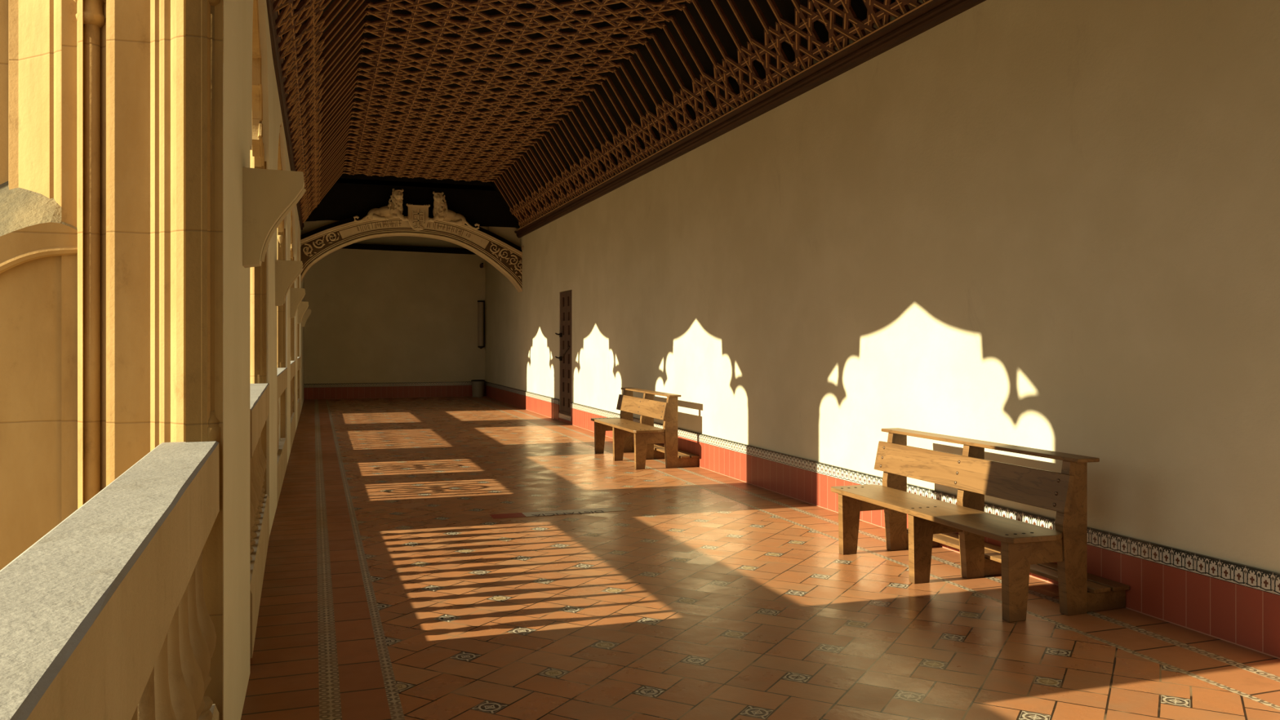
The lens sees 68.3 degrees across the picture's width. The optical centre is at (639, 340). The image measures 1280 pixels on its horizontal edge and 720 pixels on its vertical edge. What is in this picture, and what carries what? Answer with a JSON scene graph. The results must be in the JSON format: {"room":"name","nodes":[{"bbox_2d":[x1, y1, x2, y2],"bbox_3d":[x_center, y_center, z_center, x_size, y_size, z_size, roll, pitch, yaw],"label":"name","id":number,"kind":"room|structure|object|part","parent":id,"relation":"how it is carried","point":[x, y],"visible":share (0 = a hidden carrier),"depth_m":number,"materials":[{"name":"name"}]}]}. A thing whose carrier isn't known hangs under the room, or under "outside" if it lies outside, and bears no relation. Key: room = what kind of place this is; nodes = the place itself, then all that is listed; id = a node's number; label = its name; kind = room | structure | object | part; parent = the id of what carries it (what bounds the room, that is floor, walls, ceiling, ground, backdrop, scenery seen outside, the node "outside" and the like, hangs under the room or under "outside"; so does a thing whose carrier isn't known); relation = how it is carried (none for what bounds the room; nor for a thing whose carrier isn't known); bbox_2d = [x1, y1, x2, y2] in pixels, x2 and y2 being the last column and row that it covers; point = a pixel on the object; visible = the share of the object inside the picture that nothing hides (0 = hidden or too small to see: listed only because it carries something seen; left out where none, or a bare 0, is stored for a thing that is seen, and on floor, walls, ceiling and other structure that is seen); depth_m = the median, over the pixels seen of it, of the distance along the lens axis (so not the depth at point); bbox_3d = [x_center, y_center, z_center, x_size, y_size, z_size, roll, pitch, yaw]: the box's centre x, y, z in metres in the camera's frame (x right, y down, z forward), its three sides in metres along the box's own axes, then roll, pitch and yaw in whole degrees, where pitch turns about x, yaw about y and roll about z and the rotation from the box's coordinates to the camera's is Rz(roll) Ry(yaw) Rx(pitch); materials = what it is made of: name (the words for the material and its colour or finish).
{"room":"cloister gallery","nodes":[
{"label":"cloister gallery","id":0,"kind":"room"},
{"bbox_2d":[0,0,222,719],"bbox_3d":[-2.816,-0.500,3.337,2.624,5.200,1.534,0,0,-19],"label":"facade","id":1,"kind":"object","parent":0,"point":[92,92],"visible":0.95,"depth_m":3.08,"materials":[{"name":"beige stone"}]},
{"bbox_3d":[-2.266,0.006,2.999,0.872,0.788,0.061,0,0,-19],"label":"hood moulding","id":2,"kind":"part","parent":1,"relation":"part of","materials":[{"name":"stone"}]},
{"bbox_2d":[242,167,306,267],"bbox_3d":[-1.522,-0.505,3.934,0.247,0.400,0.130,0,0,-19],"label":"wall bracket","id":3,"kind":"object","parent":1,"relation":"attached to","point":[268,195],"visible":0.98,"depth_m":3.86,"materials":[{"name":"stone"}]},
{"bbox_2d":[249,150,266,494],"bbox_3d":[-3.360,-0.175,7.803,0.578,4.550,1.530,0,0,-19],"label":"stone pier","id":4,"kind":"object","parent":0,"point":[251,158],"visible":0.14,"depth_m":7.18,"materials":[{"name":"beige stone"}]},
{"bbox_2d":[222,0,303,719],"bbox_3d":[-3.619,-0.950,9.152,0.362,4.900,31.660,0,0,-19],"label":"wall","id":5,"kind":"structure","parent":0,"point":[237,15],"depth_m":3.69,"materials":[{"name":"paint"}]},
{"bbox_2d":[0,0,219,719],"bbox_3d":[-0.943,-0.350,1.654,0.269,4.300,3.229,0,0,-19],"label":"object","id":6,"kind":"structure","parent":5,"relation":"in","point":[197,12],"depth_m":1.70,"materials":[{"name":"stone"}]},
{"bbox_3d":[-0.943,1.062,1.654,0.192,1.477,2.946,0,0,-20],"label":"balustrade","id":7,"kind":"part","parent":6,"relation":"part of","materials":[{"name":"beige stone"}]},
{"bbox_2d":[249,0,269,657],"bbox_3d":[-2.419,-0.350,5.799,0.194,4.300,3.230,0,0,-20],"label":"window","id":8,"kind":"structure","parent":5,"relation":"in","point":[258,148],"depth_m":6.24,"materials":[{"name":"stone"}]},
{"bbox_3d":[-2.419,1.062,5.799,0.192,1.477,2.944,0,0,-20],"label":"balustrade","id":9,"kind":"part","parent":8,"relation":"part of","materials":[{"name":"beige stone"}]},
{"bbox_2d":[277,133,287,502],"bbox_3d":[-3.868,-0.350,9.960,0.191,4.300,3.240,0,0,-19],"label":"window","id":10,"kind":"structure","parent":5,"relation":"in","point":[281,227],"depth_m":10.83,"materials":[{"name":"stone"}]},
{"bbox_3d":[-3.868,1.062,9.959,0.191,1.477,2.950,0,0,-19],"label":"balustrade","id":11,"kind":"part","parent":10,"relation":"part of","materials":[{"name":"beige stone"}]},
{"bbox_2d":[266,0,304,231],"bbox_3d":[-2.783,-2.410,7.186,0.081,0.179,27.400,0,0,-19],"label":"trim","id":12,"kind":"structure","parent":5,"relation":"attached to","point":[272,18],"depth_m":8.48,"materials":[{"name":"brown wood"}]},
{"bbox_2d":[275,259,303,306],"bbox_3d":[-3.088,-0.505,8.313,0.234,0.400,0.130,0,0,-19],"label":"wall bracket","id":13,"kind":"object","parent":5,"relation":"attached to","point":[286,272],"visible":0.99,"depth_m":8.24,"materials":[{"name":"stone"}]},
{"bbox_2d":[290,210,295,449],"bbox_3d":[-5.270,-0.350,14.072,0.194,4.300,3.140,0,0,-19],"label":"window","id":14,"kind":"structure","parent":5,"relation":"in","point":[291,232],"depth_m":14.92,"materials":[{"name":"stone"}]},
{"bbox_3d":[-5.270,1.062,14.072,0.195,1.477,2.860,0,0,-19],"label":"balustrade","id":15,"kind":"part","parent":14,"relation":"part of","materials":[{"name":"beige stone"}]},
{"bbox_2d":[289,288,305,318],"bbox_3d":[-4.589,-0.505,12.662,0.200,0.400,0.130,0,0,-19],"label":"wall bracket","id":16,"kind":"object","parent":5,"relation":"attached to","point":[296,295],"visible":0.98,"depth_m":12.59,"materials":[{"name":"stone"}]},
{"bbox_2d":[297,253,300,424],"bbox_3d":[-6.597,-0.350,17.983,0.195,4.300,2.806,0,0,-19],"label":"window","id":17,"kind":"structure","parent":5,"relation":"in","point":[297,253],"depth_m":18.55,"materials":[{"name":"stone"}]},
{"bbox_3d":[-6.596,1.062,17.983,0.196,1.477,2.561,0,0,-19],"label":"balustrade","id":18,"kind":"part","parent":17,"relation":"part of","materials":[{"name":"beige stone"}]},
{"bbox_2d":[302,309,311,327],"bbox_3d":[-7.381,-0.505,20.901,0.210,0.400,0.130,0,0,-19],"label":"wall bracket","id":19,"kind":"object","parent":5,"relation":"attached to","point":[308,312],"visible":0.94,"depth_m":20.84,"materials":[{"name":"stone"}]},
{"bbox_2d":[277,228,285,438],"bbox_3d":[-4.780,-0.175,11.968,0.578,4.550,1.510,0,0,-19],"label":"stone pier","id":20,"kind":"object","parent":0,"point":[282,397],"visible":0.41,"depth_m":11.36,"materials":[{"name":"beige stone"}]},
{"bbox_2d":[290,257,293,412],"bbox_3d":[-6.160,-0.175,16.029,0.581,4.550,1.490,0,0,-19],"label":"stone pier","id":21,"kind":"object","parent":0,"point":[293,257],"visible":0.12,"depth_m":15.43,"materials":[{"name":"beige stone"}]},
{"bbox_2d":[297,301,308,324],"bbox_3d":[-6.038,-0.505,16.922,0.195,0.400,0.130,0,0,-19],"label":"wall bracket","id":22,"kind":"object","parent":21,"relation":"attached to","point":[303,306],"visible":0.98,"depth_m":16.85,"materials":[{"name":"stone"}]},
{"bbox_2d":[297,275,299,398],"bbox_3d":[-7.347,-0.175,19.529,0.579,4.550,0.920,0,0,-19],"label":"stone pier","id":23,"kind":"object","parent":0,"point":[298,278],"visible":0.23,"depth_m":19.20,"materials":[{"name":"beige stone"}]},
{"bbox_2d":[303,221,485,383],"bbox_3d":[-6.489,-1.050,25.004,5.359,5.100,0.200,0,0,-19],"label":"wall","id":24,"kind":"structure","parent":0,"point":[376,316],"depth_m":24.90,"materials":[{"name":"beige paint"}]},
{"bbox_2d":[303,381,484,399],"bbox_3d":[-6.411,1.300,24.914,4.629,0.400,0.020,0,0,-19],"label":"baseboard","id":25,"kind":"structure","parent":24,"relation":"attached to","point":[464,388],"depth_m":24.83,"materials":[{"name":"red tile"}]},
{"bbox_2d":[477,300,484,348],"bbox_3d":[-4.297,-0.438,25.557,0.185,1.305,0.169,0,0,-19],"label":"wall lamp","id":26,"kind":"object","parent":24,"relation":"attached to","point":[481,304],"visible":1,"depth_m":25.54,"materials":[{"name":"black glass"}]},
{"bbox_3d":[-4.231,-0.455,25.615,0.023,1.250,0.100,0,0,-19],"label":"plate","id":27,"kind":"part","parent":26,"relation":"part of","materials":[{"name":"grey metal"}]},
{"bbox_2d":[301,220,519,246],"bbox_3d":[-4.920,-2.360,20.573,4.649,1.120,0.080,0,0,-19],"label":"wall","id":28,"kind":"structure","parent":0,"point":[508,233],"depth_m":21.14,"materials":[{"name":"beige paint"}]},
{"bbox_2d":[300,213,522,292],"bbox_3d":[-4.921,-1.939,20.471,5.276,1.682,0.432,0,0,-19],"label":"arch","id":29,"kind":"object","parent":28,"relation":"attached to","point":[504,255],"visible":0.83,"depth_m":20.33,"materials":[{"name":"stone"}]},
{"bbox_2d":[353,188,409,222],"bbox_3d":[-5.459,-2.861,20.045,1.150,0.742,0.402,0,0,-4],"label":"lion statue","id":30,"kind":"object","parent":29,"relation":"on","point":[395,209],"visible":1,"depth_m":19.96,"materials":[{"name":"stone"}]},
{"bbox_3d":[-4.880,-2.284,20.443,4.691,0.818,0.352,0,0,-19],"label":"moulding","id":31,"kind":"part","parent":29,"relation":"part of","materials":[{"name":"stone"}]},
{"bbox_2d":[406,203,430,231],"bbox_3d":[-4.739,-2.642,20.179,0.506,0.573,0.102,0,0,-19],"label":"shield","id":32,"kind":"object","parent":29,"relation":"attached to","point":[418,215],"visible":1,"depth_m":20.14,"materials":[{"name":"brown stone"}]},
{"bbox_2d":[426,191,479,229],"bbox_3d":[-4.087,-2.821,20.513,1.151,0.782,0.401,0,0,-33],"label":"lion statue","id":33,"kind":"object","parent":29,"relation":"on","point":[440,211],"visible":1,"depth_m":20.31,"materials":[{"name":"stone"}]},
{"bbox_2d":[335,177,497,191],"bbox_3d":[-5.713,-3.400,22.807,5.309,0.100,4.860,0,0,-19],"label":"trim","id":34,"kind":"structure","parent":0,"point":[400,183],"depth_m":20.62,"materials":[{"name":"brown wood"}]},
{"bbox_2d":[271,0,928,227],"bbox_3d":[-0.501,-2.920,7.859,5.138,1.511,27.200,0,0,-19],"label":"ceiling","id":35,"kind":"structure","parent":0,"point":[544,102],"depth_m":11.74,"materials":[{"name":"brown wood"}]},
{"bbox_2d":[240,395,1279,719],"bbox_3d":[-1.327,1.500,9.933,5.000,0.001,31.660,0,0,-19],"label":"floor","id":36,"kind":"structure","parent":0,"point":[392,589],"depth_m":5.13,"materials":[{"name":"tile"}]},
{"bbox_2d":[471,379,484,396],"bbox_3d":[-4.353,1.275,25.373,0.364,0.450,0.364,0,0,-19],"label":"waste bin","id":37,"kind":"object","parent":36,"relation":"on","point":[477,385],"visible":1,"depth_m":25.23,"materials":[{"name":"grey metal"}]},
{"bbox_2d":[489,506,625,518],"bbox_3d":[-0.704,1.498,8.230,1.180,0.002,0.206,0,0,-19],"label":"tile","id":38,"kind":"object","parent":36,"relation":"on","point":[612,508],"visible":1,"depth_m":8.21,"materials":[{"name":"red"}]},
{"bbox_2d":[591,387,699,469],"bbox_3d":[0.035,1.068,11.928,0.843,0.864,1.885,0,0,-19],"label":"wooden bench","id":39,"kind":"object","parent":36,"relation":"on","point":[646,445],"visible":1,"depth_m":11.58,"materials":[{"name":"brown wood"}]},
{"bbox_3d":[-0.530,1.285,12.624,0.158,0.430,0.058,0,0,-19],"label":"leg","id":40,"kind":"part","parent":39,"relation":"part of","materials":[{"name":"brown wood"}]},
{"bbox_3d":[-0.368,1.139,12.681,0.250,0.133,0.038,0,0,-19],"label":"rail","id":41,"kind":"part","parent":39,"relation":"part of","materials":[{"name":"brown wood"}]},
{"bbox_3d":[-0.261,1.285,11.833,0.158,0.430,0.058,0,0,-19],"label":"leg","id":42,"kind":"part","parent":39,"relation":"part of","materials":[{"name":"brown wood"}]},
{"bbox_3d":[-0.182,1.079,12.742,0.169,0.842,0.058,0,0,-19],"label":"post","id":43,"kind":"part","parent":39,"relation":"part of","materials":[{"name":"brown wood"}]},
{"bbox_3d":[-0.179,1.054,11.860,0.393,0.032,1.875,0,0,-19],"label":"seat","id":44,"kind":"part","parent":39,"relation":"part of","materials":[{"name":"brown wood"}]},
{"bbox_3d":[-0.099,1.139,11.891,0.250,0.133,0.038,0,0,-19],"label":"rail","id":45,"kind":"part","parent":39,"relation":"part of","materials":[{"name":"brown wood"}]},
{"bbox_3d":[0.012,1.285,11.034,0.158,0.430,0.058,0,0,-19],"label":"leg","id":46,"kind":"part","parent":39,"relation":"part of","materials":[{"name":"brown wood"}]},
{"bbox_3d":[0.009,0.826,11.924,0.074,0.204,1.835,0,0,-19],"label":"backrest","id":47,"kind":"part","parent":39,"relation":"part of","materials":[{"name":"brown wood"}]},
{"bbox_3d":[0.087,1.079,11.952,0.169,0.842,0.058,0,0,-19],"label":"post","id":48,"kind":"part","parent":39,"relation":"part of","materials":[{"name":"brown wood"}]},
{"bbox_3d":[0.112,0.647,11.951,0.148,0.022,1.880,0,0,-19],"label":"rail","id":49,"kind":"part","parent":39,"relation":"part of","materials":[{"name":"brown wood"}]},
{"bbox_3d":[0.174,1.139,11.091,0.250,0.133,0.038,0,0,-19],"label":"rail","id":50,"kind":"part","parent":39,"relation":"part of","materials":[{"name":"brown wood"}]},
{"bbox_3d":[0.360,1.079,11.152,0.169,0.842,0.058,0,0,-19],"label":"post","id":51,"kind":"part","parent":39,"relation":"part of","materials":[{"name":"brown wood"}]},
{"bbox_2d":[831,427,1129,622],"bbox_3d":[2.047,1.068,5.968,0.843,0.864,1.885,0,0,-19],"label":"wooden bench","id":52,"kind":"object","parent":36,"relation":"on","point":[1025,548],"visible":1,"depth_m":5.66,"materials":[{"name":"brown wood"}]},
{"bbox_3d":[1.481,1.285,6.664,0.158,0.430,0.058,0,0,-19],"label":"leg","id":53,"kind":"part","parent":52,"relation":"part of","materials":[{"name":"brown wood"}]},
{"bbox_3d":[1.643,1.139,6.721,0.250,0.133,0.038,0,0,-19],"label":"rail","id":54,"kind":"part","parent":52,"relation":"part of","materials":[{"name":"brown wood"}]},
{"bbox_3d":[1.829,1.079,6.782,0.169,0.842,0.058,0,0,-19],"label":"post","id":55,"kind":"part","parent":52,"relation":"part of","materials":[{"name":"brown wood"}]},
{"bbox_3d":[1.751,1.285,5.873,0.158,0.430,0.058,0,0,-19],"label":"leg","id":56,"kind":"part","parent":52,"relation":"part of","materials":[{"name":"brown wood"}]},
{"bbox_3d":[1.832,1.054,5.900,0.393,0.032,1.875,0,0,-19],"label":"seat","id":57,"kind":"part","parent":52,"relation":"part of","materials":[{"name":"brown wood"}]},
{"bbox_3d":[1.913,1.139,5.931,0.250,0.133,0.038,0,0,-19],"label":"rail","id":58,"kind":"part","parent":52,"relation":"part of","materials":[{"name":"brown wood"}]},
{"bbox_3d":[2.099,1.079,5.992,0.169,0.842,0.058,0,0,-19],"label":"post","id":59,"kind":"part","parent":52,"relation":"part of","materials":[{"name":"brown wood"}]},
{"bbox_3d":[2.021,0.826,5.964,0.074,0.204,1.835,0,0,-19],"label":"backrest","id":60,"kind":"part","parent":52,"relation":"part of","materials":[{"name":"brown wood"}]},
{"bbox_3d":[2.124,0.647,5.991,0.148,0.022,1.880,0,0,-19],"label":"rail","id":61,"kind":"part","parent":52,"relation":"part of","materials":[{"name":"brown wood"}]},
{"bbox_3d":[2.023,1.285,5.074,0.158,0.430,0.058,0,0,-19],"label":"leg","id":62,"kind":"part","parent":52,"relation":"part of","materials":[{"name":"brown wood"}]},
{"bbox_3d":[2.186,1.139,5.131,0.250,0.133,0.038,0,0,-19],"label":"rail","id":63,"kind":"part","parent":52,"relation":"part of","materials":[{"name":"brown wood"}]},
{"bbox_3d":[2.371,1.079,5.192,0.169,0.842,0.058,0,0,-19],"label":"post","id":64,"kind":"part","parent":52,"relation":"part of","materials":[{"name":"brown wood"}]},
{"bbox_2d":[485,0,1279,573],"bbox_3d":[1.071,-0.950,10.751,0.350,4.900,31.660,0,0,-19],"label":"wall","id":65,"kind":"structure","parent":0,"point":[1054,225],"depth_m":6.41,"materials":[{"name":"beige paint"}]},
{"bbox_2d":[342,243,475,254],"bbox_3d":[-6.347,-2.428,24.757,4.649,0.205,0.160,0,0,-19],"label":"tie beam","id":66,"kind":"structure","parent":65,"relation":"attached to","point":[354,246],"depth_m":24.78,"materials":[{"name":"black"}]},
{"bbox_2d":[484,381,559,420],"bbox_3d":[-2.868,1.300,21.727,0.020,0.400,8.300,0,0,-19],"label":"baseboard","id":67,"kind":"structure","parent":65,"relation":"attached to","point":[548,406],"depth_m":20.65,"materials":[{"name":"red tile"}]},
{"bbox_2d":[555,290,572,424],"bbox_3d":[-1.370,0.295,17.367,0.179,2.410,0.920,0,0,-19],"label":"door","id":68,"kind":"structure","parent":65,"relation":"in","point":[565,335],"depth_m":17.37,"materials":[{"name":"brown wood"}]},
{"bbox_3d":[-1.344,1.330,17.376,0.064,0.040,0.920,0,0,-19],"label":"sill","id":69,"kind":"part","parent":68,"relation":"part of","materials":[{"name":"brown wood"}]},
{"bbox_2d":[514,0,986,237],"bbox_3d":[1.531,-2.410,8.658,0.130,0.179,27.400,0,0,-19],"label":"trim","id":70,"kind":"structure","parent":65,"relation":"attached to","point":[930,14],"depth_m":8.91,"materials":[{"name":"brown wood"}]},
{"bbox_2d":[570,402,1279,658],"bbox_3d":[2.387,1.300,6.319,0.020,0.400,22.420,0,0,-19],"label":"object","id":71,"kind":"structure","parent":65,"relation":"attached to","point":[1236,603],"depth_m":5.26,"materials":[{"name":"red tile"}]}
]}

